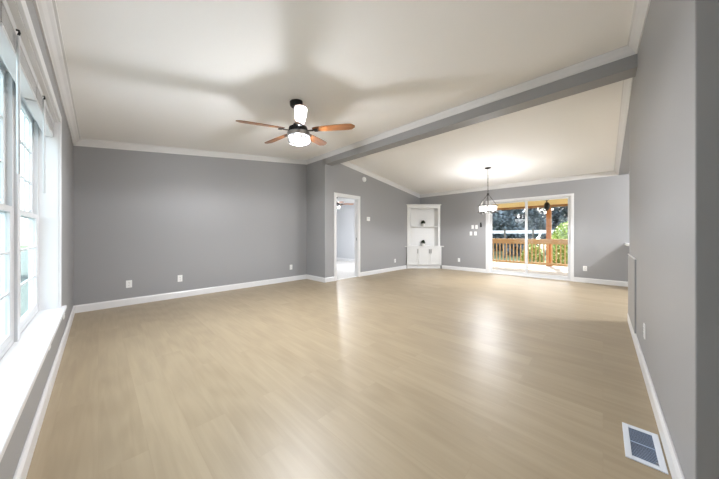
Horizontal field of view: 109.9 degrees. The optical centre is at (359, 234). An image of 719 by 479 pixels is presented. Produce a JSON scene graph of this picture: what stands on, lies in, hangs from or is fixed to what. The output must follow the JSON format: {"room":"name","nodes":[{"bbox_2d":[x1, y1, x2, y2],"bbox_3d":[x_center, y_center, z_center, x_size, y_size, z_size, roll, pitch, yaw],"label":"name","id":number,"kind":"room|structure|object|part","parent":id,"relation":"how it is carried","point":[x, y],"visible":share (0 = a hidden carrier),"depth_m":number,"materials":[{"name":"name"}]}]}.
{"room":"empty living room","nodes":[
{"label":"empty living room","id":0,"kind":"room"},
{"bbox_2d":[0,0,72,478],"bbox_3d":[-0.907,-0.150,0.449,8.930,2.700,0.130,0,0,44],"label":"wall","id":1,"kind":"structure","parent":0,"point":[9,462],"depth_m":2.10,"materials":[{"name":"grey paint"}]},
{"bbox_2d":[0,0,66,461],"bbox_3d":[-1.760,-0.176,1.287,2.650,1.742,0.200,0,0,44],"label":"window","id":2,"kind":"structure","parent":1,"relation":"in","point":[20,367],"depth_m":1.50,"materials":[{"name":"white paint"}]},
{"bbox_3d":[-1.797,-0.532,1.205,0.690,0.815,0.020,0,0,44],"label":"sash","id":3,"kind":"part","parent":2,"relation":"part of","materials":[{"name":"white plastic"}]},
{"bbox_3d":[-1.782,0.223,1.221,0.690,0.775,0.020,0,0,44],"label":"sash","id":4,"kind":"part","parent":2,"relation":"part of","materials":[{"name":"white plastic"}]},
{"bbox_3d":[-1.791,-0.167,1.212,0.750,1.613,0.050,0,0,44],"label":"frame","id":5,"kind":"part","parent":2,"relation":"part of","materials":[{"name":"white plastic"}]},
{"bbox_2d":[0,0,36,173],"bbox_3d":[-1.730,-0.627,1.274,0.812,0.688,0.070,0,0,44],"label":"window blind","id":6,"kind":"object","parent":2,"relation":"attached to","point":[13,53],"visible":1,"depth_m":1.17,"materials":[{"name":"white plastic"}]},
{"bbox_3d":[-1.735,-0.842,1.269,0.804,0.018,0.052,0,0,44],"label":"rail","id":7,"kind":"part","parent":6,"relation":"part of","materials":[{"name":"white plastic"}]},
{"bbox_3d":[-2.417,-0.532,1.804,0.753,0.815,0.020,0,0,44],"label":"sash","id":8,"kind":"part","parent":2,"relation":"part of","materials":[{"name":"white plastic"}]},
{"bbox_3d":[-2.402,0.223,1.819,0.753,0.775,0.020,0,0,44],"label":"sash","id":9,"kind":"part","parent":2,"relation":"part of","materials":[{"name":"white plastic"}]},
{"bbox_3d":[-2.411,-0.167,1.810,0.813,1.613,0.050,0,0,44],"label":"frame","id":10,"kind":"part","parent":2,"relation":"part of","materials":[{"name":"white plastic"}]},
{"bbox_3d":[-1.743,0.650,1.304,2.650,0.029,0.150,0,0,44],"label":"sill","id":11,"kind":"part","parent":2,"relation":"part of","materials":[{"name":"white paint"}]},
{"bbox_2d":[24,80,53,192],"bbox_3d":[-2.335,-0.627,1.859,0.834,0.688,0.070,0,0,44],"label":"window blind","id":12,"kind":"object","parent":2,"relation":"attached to","point":[39,108],"visible":0.81,"depth_m":1.72,"materials":[{"name":"white plastic"}]},
{"bbox_3d":[-2.340,-0.842,1.853,0.826,0.018,0.052,0,0,44],"label":"rail","id":13,"kind":"part","parent":12,"relation":"part of","materials":[{"name":"white plastic"}]},
{"bbox_2d":[13,306,74,478],"bbox_3d":[-0.857,1.046,0.502,8.730,0.108,0.016,0,0,44],"label":"baseboard","id":14,"kind":"structure","parent":1,"relation":"attached to","point":[24,462],"depth_m":1.43,"materials":[{"name":"white paint"}]},
{"bbox_2d":[33,0,80,145],"bbox_3d":[-0.837,-1.301,0.522,8.730,0.110,0.072,0,0,44],"label":"crown molding","id":15,"kind":"structure","parent":1,"relation":"attached to","point":[46,10],"depth_m":1.82,"materials":[{"name":"white paint"}]},
{"bbox_2d":[73,146,306,305],"bbox_3d":[-2.698,-0.400,4.966,0.120,3.200,4.082,0,0,44],"label":"wall","id":16,"kind":"structure","parent":0,"point":[148,219],"depth_m":4.40,"materials":[{"name":"grey paint"}]},
{"bbox_2d":[126,280,131,287],"bbox_3d":[-3.599,0.770,3.939,0.010,0.115,0.070,0,0,44],"label":"wall outlet","id":17,"kind":"object","parent":16,"relation":"attached to","point":[128,282],"visible":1,"depth_m":3.94,"materials":[{"name":"white plastic"}]},
{"bbox_2d":[74,274,306,312],"bbox_3d":[-2.656,1.046,4.912,0.016,0.108,3.862,0,0,44],"label":"baseboard","id":18,"kind":"structure","parent":16,"relation":"attached to","point":[151,298],"depth_m":4.35,"materials":[{"name":"white paint"}]},
{"bbox_2d":[74,139,306,164],"bbox_3d":[-2.636,-1.554,4.892,0.072,0.616,3.862,0,0,44],"label":"crown molding","id":19,"kind":"structure","parent":16,"relation":"attached to","point":[83,142],"depth_m":4.35,"materials":[{"name":"white paint"}]},
{"bbox_2d":[307,160,321,276],"bbox_3d":[-1.077,-0.350,6.155,0.660,3.100,0.120,0,0,44],"label":"wall","id":20,"kind":"structure","parent":0,"point":[314,170],"depth_m":6.08,"materials":[{"name":"grey paint"}]},
{"bbox_2d":[307,275,324,281],"bbox_3d":[-1.058,1.046,6.042,0.746,0.108,0.016,0,0,44],"label":"baseboard","id":21,"kind":"structure","parent":20,"relation":"attached to","point":[311,277],"depth_m":6.02,"materials":[{"name":"white paint"}]},
{"bbox_2d":[306,45,635,163],"bbox_3d":[1.795,-1.807,3.249,8.730,0.110,0.072,0,0,44],"label":"crown molding","id":22,"kind":"structure","parent":20,"relation":"attached to","point":[625,51],"depth_m":3.22,"materials":[{"name":"white paint"}]},
{"bbox_2d":[56,0,634,204],"bbox_3d":[0.420,-1.653,4.826,13.300,0.726,8.612,0,0,44],"label":"ceiling","id":23,"kind":"structure","parent":0,"point":[165,73],"depth_m":2.50,"materials":[{"name":"white paint"}]},
{"bbox_2d":[236,99,354,145],"bbox_3d":[-0.781,-1.335,3.057,1.240,0.507,1.298,0,0,38],"label":"ceiling fan","id":24,"kind":"object","parent":23,"relation":"hanging from","point":[297,131],"visible":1,"depth_m":2.95,"materials":[{"name":"brown wood"},{"name":"black metal"},{"name":"frosted white glass"}]},
{"bbox_3d":[-1.084,-1.214,2.783,0.510,0.031,0.122,-6,4,-34],"label":"blade","id":25,"kind":"part","parent":24,"relation":"part of","materials":[{"name":"brown wood"}]},
{"bbox_3d":[-1.069,-1.246,3.281,0.510,0.031,0.122,-1,4,38],"label":"blade","id":26,"kind":"part","parent":24,"relation":"part of","materials":[{"name":"brown wood"}]},
{"bbox_3d":[-0.615,-1.232,2.612,0.122,0.031,0.510,-4,4,-16],"label":"blade","id":27,"kind":"part","parent":24,"relation":"part of","materials":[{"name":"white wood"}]},
{"bbox_3d":[-0.590,-1.282,3.418,0.122,0.031,0.510,-2,4,20],"label":"blade","id":28,"kind":"part","parent":24,"relation":"part of","materials":[{"name":"brown wood"}]},
{"bbox_3d":[-0.309,-1.274,3.005,0.510,0.031,0.122,-3,3,2],"label":"blade","id":29,"kind":"part","parent":24,"relation":"part of","materials":[{"name":"brown wood"}]},
{"bbox_2d":[337,197,352,208],"bbox_3d":[-0.839,-1.083,8.470,1.187,0.415,1.142,0,0,44],"label":"ceiling fan","id":30,"kind":"object","parent":23,"relation":"hanging from","point":[341,202],"visible":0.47,"depth_m":8.50,"materials":[{"name":"black metal"}]},
{"bbox_2d":[324,54,636,165],"bbox_3d":[2.134,-1.761,3.118,8.060,0.278,0.210,0,0,44],"label":"beam","id":31,"kind":"structure","parent":23,"relation":"attached to","point":[624,68],"depth_m":3.22,"materials":[{"name":"grey paint"}]},
{"bbox_2d":[478,167,497,213],"bbox_3d":[2.981,-1.025,5.852,0.436,1.070,0.436,0,0,44],"label":"chandelier","id":32,"kind":"object","parent":23,"relation":"hanging from","point":[492,209],"visible":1,"depth_m":5.77,"materials":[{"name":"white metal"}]},
{"bbox_3d":[2.981,-0.725,5.852,0.408,0.417,0.421,0,0,44],"label":"frame","id":33,"kind":"part","parent":32,"relation":"part of","materials":[{"name":"brown metal"}]},
{"bbox_2d":[337,203,353,258],"bbox_3d":[-0.109,-0.055,10.196,4.880,2.510,0.120,0,0,44],"label":"wall","id":34,"kind":"structure","parent":0,"point":[345,213],"depth_m":10.57,"materials":[{"name":"grey paint"}]},
{"bbox_2d":[337,258,353,261],"bbox_3d":[-0.155,1.043,10.148,4.860,0.106,0.014,0,0,44],"label":"baseboard","id":35,"kind":"structure","parent":34,"relation":"attached to","point":[342,259],"depth_m":10.55,"materials":[{"name":"white paint"}]},
{"bbox_2d":[26,260,671,478],"bbox_3d":[0.391,1.158,4.854,13.020,0.124,8.052,0,0,44],"label":"floor","id":36,"kind":"structure","parent":0,"point":[409,373],"depth_m":1.85,"materials":[{"name":"brown wood"}]},
{"bbox_2d":[405,204,443,267],"bbox_3d":[2.093,0.056,8.451,1.274,2.088,0.644,0,0,-1],"label":"tall cabinet","id":37,"kind":"object","parent":36,"relation":"on","point":[428,255],"visible":1,"depth_m":8.23,"materials":[{"name":"white paint"}]},
{"bbox_3d":[1.630,-0.297,8.310,0.203,1.325,0.011,0,0,-45],"label":"panel","id":38,"kind":"part","parent":37,"relation":"part of","materials":[{"name":"white paint"}]},
{"bbox_3d":[1.726,0.698,8.168,0.365,0.555,0.020,0,0,-1],"label":"door","id":39,"kind":"part","parent":37,"relation":"part of","materials":[{"name":"white paint"}]},
{"bbox_3d":[2.094,-0.297,8.385,0.790,1.325,0.012,0,0,-1],"label":"panel","id":40,"kind":"part","parent":37,"relation":"part of","materials":[{"name":"white paint"}]},
{"bbox_3d":[2.097,-0.297,8.234,1.080,1.325,0.020,0,0,-1],"label":"frame","id":41,"kind":"part","parent":37,"relation":"part of","materials":[{"name":"white paint"}]},
{"bbox_3d":[2.093,-0.974,8.483,1.140,0.028,0.578,0,0,-1],"label":"cornice","id":42,"kind":"part","parent":37,"relation":"part of","materials":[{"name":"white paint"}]},
{"bbox_3d":[2.098,0.698,8.174,0.365,0.555,0.020,0,0,-1],"label":"door","id":43,"kind":"part","parent":37,"relation":"part of","materials":[{"name":"white paint"}]},
{"bbox_2d":[405,246,443,246],"bbox_3d":[2.093,0.380,8.461,1.274,0.030,0.624,0,0,-1],"label":"countertop","id":44,"kind":"structure","parent":37,"relation":"on","point":[405,246],"depth_m":8.15,"materials":[{"name":"white paint"}]},
{"bbox_3d":[2.470,0.698,8.181,0.365,0.555,0.020,0,0,-1],"label":"door","id":45,"kind":"part","parent":37,"relation":"part of","materials":[{"name":"white paint"}]},
{"bbox_3d":[2.561,-0.297,8.326,0.203,1.325,0.011,0,0,43],"label":"panel","id":46,"kind":"part","parent":37,"relation":"part of","materials":[{"name":"white paint"}]},
{"bbox_2d":[622,422,667,473],"bbox_3d":[1.475,1.094,1.315,0.136,0.012,0.314,0,0,44],"label":"floor vent","id":47,"kind":"object","parent":36,"relation":"in","point":[642,446],"visible":1,"depth_m":1.30,"materials":[{"name":"white metal"}]},
{"bbox_2d":[322,159,418,277],"bbox_3d":[0.638,-0.350,7.370,0.120,3.100,4.250,0,0,44],"label":"wall partition","id":48,"kind":"structure","parent":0,"point":[383,238],"depth_m":6.94,"materials":[{"name":"grey paint"}]},
{"bbox_2d":[324,277,333,282],"bbox_3d":[-0.701,1.046,5.885,0.016,0.108,0.286,0,0,44],"label":"baseboard","id":49,"kind":"structure","parent":48,"relation":"attached to","point":[328,279],"depth_m":5.88,"materials":[{"name":"white paint"}]},
{"bbox_2d":[334,192,359,280],"bbox_3d":[-0.335,0.048,6.349,0.138,2.105,0.890,0,0,44],"label":"door frame","id":50,"kind":"structure","parent":48,"relation":"in","point":[356,199],"depth_m":6.57,"materials":[{"name":"white paint"}]},
{"bbox_2d":[340,162,419,197],"bbox_3d":[0.745,-1.577,7.343,0.072,0.593,3.940,0,0,44],"label":"crown molding","id":51,"kind":"structure","parent":48,"relation":"attached to","point":[350,165],"depth_m":7.12,"materials":[{"name":"white paint"}]},
{"bbox_2d":[360,265,405,276],"bbox_3d":[0.766,1.046,7.405,0.016,0.108,2.160,0,0,44],"label":"baseboard","id":52,"kind":"structure","parent":48,"relation":"attached to","point":[366,273],"depth_m":7.26,"materials":[{"name":"white paint"}]},
{"bbox_2d":[419,174,628,281],"bbox_3d":[3.251,-0.150,7.759,13.100,2.700,0.140,0,0,44],"label":"wall","id":53,"kind":"structure","parent":0,"point":[601,204],"depth_m":5.86,"materials":[{"name":"grey paint"}]},
{"bbox_2d":[442,265,485,272],"bbox_3d":[3.159,1.046,7.739,1.335,0.108,0.016,0,0,44],"label":"baseboard","id":54,"kind":"structure","parent":53,"relation":"attached to","point":[443,266],"depth_m":7.69,"materials":[{"name":"white paint"}]},
{"bbox_2d":[420,171,617,197],"bbox_3d":[3.803,-1.336,7.078,4.840,0.110,0.072,0,0,44],"label":"crown molding","id":55,"kind":"structure","parent":53,"relation":"attached to","point":[607,173],"depth_m":6.51,"materials":[{"name":"white paint"}]},
{"bbox_2d":[486,193,573,281],"bbox_3d":[4.382,0.064,6.641,1.940,2.072,0.138,0,0,44],"label":"door","id":56,"kind":"structure","parent":53,"relation":"in","point":[570,277],"depth_m":6.60,"materials":[{"name":"white paint"}]},
{"bbox_3d":[4.098,0.081,6.952,0.910,1.978,0.035,0,0,44],"label":"fixed panel","id":57,"kind":"part","parent":56,"relation":"part of","materials":[{"name":"clear glass"}]},
{"bbox_3d":[4.692,0.081,6.322,0.920,1.978,0.035,0,0,44],"label":"sliding panel","id":58,"kind":"part","parent":56,"relation":"part of","materials":[{"name":"clear glass"}]},
{"bbox_2d":[493,198,567,207],"bbox_3d":[4.998,-1.305,8.776,11.000,0.490,3.830,0,0,44],"label":"porch roof","id":59,"kind":"structure","parent":53,"relation":"attached to","point":[555,201],"depth_m":9.13,"materials":[{"name":"brown wood"}]},
{"bbox_2d":[540,200,553,210],"bbox_3d":[6.225,-0.990,8.377,0.169,0.400,0.359,0,0,-24],"label":"porch light","id":60,"kind":"object","parent":59,"relation":"hanging from","point":[546,205],"visible":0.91,"depth_m":8.34,"materials":[{"name":"black metal"}]},
{"bbox_2d":[574,277,627,286],"bbox_3d":[5.359,1.046,5.615,0.888,0.108,0.016,0,0,44],"label":"baseboard","id":61,"kind":"structure","parent":53,"relation":"attached to","point":[576,279],"depth_m":5.59,"materials":[{"name":"white paint"}]},
{"bbox_2d":[619,0,718,478],"bbox_3d":[3.454,-0.370,3.124,0.150,3.140,6.288,0,0,44],"label":"wall","id":62,"kind":"structure","parent":0,"point":[674,102],"depth_m":1.09,"materials":[{"name":"grey paint"}]},
{"bbox_2d":[614,77,632,174],"bbox_3d":[4.175,-1.577,4.031,0.072,0.593,3.940,0,0,44],"label":"crown molding","id":63,"kind":"structure","parent":62,"relation":"attached to","point":[627,83],"depth_m":3.57,"materials":[{"name":"white paint"}]},
{"bbox_2d":[628,254,635,333],"bbox_3d":[3.083,0.616,2.858,0.014,0.751,0.925,0,0,44],"label":"end panel","id":64,"kind":"object","parent":62,"relation":"attached to","point":[631,260],"visible":1,"depth_m":2.71,"materials":[{"name":"grey paint"}]},
{"bbox_2d":[627,0,650,53],"bbox_3d":[1.925,-1.668,1.701,0.072,0.388,2.118,0,0,44],"label":"crown molding","id":65,"kind":"structure","parent":62,"relation":"attached to","point":[641,7],"depth_m":2.05,"materials":[{"name":"white paint"}]},
{"bbox_2d":[643,323,645,338],"bbox_3d":[2.263,0.765,2.005,0.010,0.115,0.070,0,0,44],"label":"wall outlet","id":66,"kind":"object","parent":62,"relation":"attached to","point":[644,325],"visible":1,"depth_m":1.98,"materials":[{"name":"white plastic"}]},
{"bbox_2d":[627,314,684,478],"bbox_3d":[2.312,1.046,2.061,0.016,0.108,3.174,0,0,44],"label":"baseboard","id":67,"kind":"structure","parent":62,"relation":"attached to","point":[676,472],"depth_m":1.41,"materials":[{"name":"white paint"}]},
{"label":"outside","id":68,"kind":"structure","parent":0,"visible":0},
{"bbox_2d":[21,248,27,316],"bbox_3d":[-28.227,2.030,18.563,53.600,0.140,19.500,0,0,44],"label":"gravel yard","id":69,"kind":"structure","parent":68,"point":[24,254],"depth_m":10.79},
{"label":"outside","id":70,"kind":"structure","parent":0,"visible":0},
{"bbox_2d":[21,244,559,264],"bbox_3d":[3.224,2.100,17.737,140.000,0.200,150.000,0,0,44],"label":"lawn","id":71,"kind":"structure","parent":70,"point":[541,245],"depth_m":24.25,"materials":[{"name":"green plant"}]},
{"bbox_2d":[492,208,540,255],"bbox_3d":[14.630,-1.948,25.160,6.080,8.390,5.142,0,0,15],"label":"tree","id":72,"kind":"object","parent":71,"relation":"on","point":[512,219],"visible":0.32,"depth_m":23.60,"materials":[{"name":"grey plant"}]},
{"bbox_2d":[492,229,565,257],"bbox_3d":[12.339,0.770,21.420,28.120,2.460,0.080,0,0,44],"label":"rail fence","id":73,"kind":"object","parent":71,"relation":"on","point":[504,231],"visible":0.1,"depth_m":20.97,"materials":[{"name":"grey paint"}]},
{"bbox_3d":[12.339,0.770,21.420,0.120,2.460,0.080,0,0,44],"label":"fence post","id":74,"kind":"part","parent":73,"relation":"part of","materials":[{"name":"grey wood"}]},
{"bbox_2d":[519,244,544,264],"bbox_3d":[7.271,1.181,10.627,0.898,1.670,1.241,0,0,44],"label":"bush","id":75,"kind":"object","parent":71,"relation":"on","point":[537,246],"visible":0.2,"depth_m":10.46,"materials":[{"name":"green plant"}]},
{"bbox_2d":[522,208,545,236],"bbox_3d":[23.094,-3.600,37.492,6.793,11.632,7.737,0,0,-40],"label":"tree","id":76,"kind":"object","parent":71,"relation":"on","point":[543,211],"visible":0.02,"depth_m":35.40,"materials":[{"name":"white plant"}]},
{"bbox_2d":[530,207,566,245],"bbox_3d":[22.140,-1.948,27.875,5.142,8.390,6.080,0,0,-13],"label":"tree","id":77,"kind":"object","parent":71,"relation":"on","point":[555,215],"visible":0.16,"depth_m":27.39,"materials":[{"name":"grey plant"}]},
{"bbox_2d":[551,221,567,266],"bbox_3d":[10.569,0.650,12.731,1.563,2.796,1.868,0,0,44],"label":"bush","id":78,"kind":"object","parent":71,"relation":"on","point":[557,233],"visible":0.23,"depth_m":12.73,"materials":[{"name":"green plant"}]},
{"bbox_2d":[553,245,567,266],"bbox_3d":[7.995,1.206,9.791,0.913,1.642,1.242,0,0,44],"label":"bush","id":79,"kind":"object","parent":71,"relation":"on","point":[562,246],"visible":0.2,"depth_m":9.65,"materials":[{"name":"green plant"}]},
{"bbox_2d":[555,206,567,237],"bbox_3d":[19.177,-2.480,19.889,6.189,9.306,5.435,0,0,44],"label":"tree","id":80,"kind":"object","parent":71,"relation":"on","point":[563,209],"visible":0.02,"depth_m":20.96,"materials":[{"name":"grey plant"}]},
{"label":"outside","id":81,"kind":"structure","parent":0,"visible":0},
{"bbox_2d":[492,262,567,275],"bbox_3d":[4.994,1.225,8.773,11.000,0.150,3.740,0,0,44],"label":"porch deck","id":82,"kind":"object","parent":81,"point":[537,269],"visible":0.22,"depth_m":8.58,"materials":[{"name":"white wood"}]},
{"bbox_2d":[492,239,567,266],"bbox_3d":[6.071,0.640,9.888,10.800,0.960,0.140,0,0,44],"label":"porch railing","id":83,"kind":"object","parent":82,"relation":"on","point":[556,242],"visible":0.29,"depth_m":9.46,"materials":[{"name":"brown wood"}]},
{"bbox_3d":[6.071,0.273,9.888,10.800,0.155,0.040,0,0,44],"label":"rail","id":84,"kind":"part","parent":83,"relation":"part of","materials":[{"name":"brown wood"}]},
{"bbox_3d":[6.071,1.065,9.888,10.800,0.070,0.040,0,0,44],"label":"rail","id":85,"kind":"part","parent":83,"relation":"part of","materials":[{"name":"brown wood"}]},
{"bbox_3d":[6.071,0.177,9.888,10.800,0.035,0.140,0,0,44],"label":"rail","id":86,"kind":"part","parent":83,"relation":"part of","materials":[{"name":"brown wood"}]},
{"bbox_2d":[546,207,550,265],"bbox_3d":[6.955,0.069,9.263,0.164,2.163,0.164,0,0,44],"label":"porch post","id":87,"kind":"object","parent":82,"relation":"on","point":[548,213],"visible":0.53,"depth_m":9.21,"materials":[{"name":"orange wood"}]},
{"bbox_2d":[497,204,567,209],"bbox_3d":[6.185,-1.058,10.006,11.000,0.085,0.150,0,0,44],"label":"beam","id":88,"kind":"structure","parent":87,"relation":"on","point":[555,205],"depth_m":9.54,"materials":[{"name":"brown wood"}]}
]}

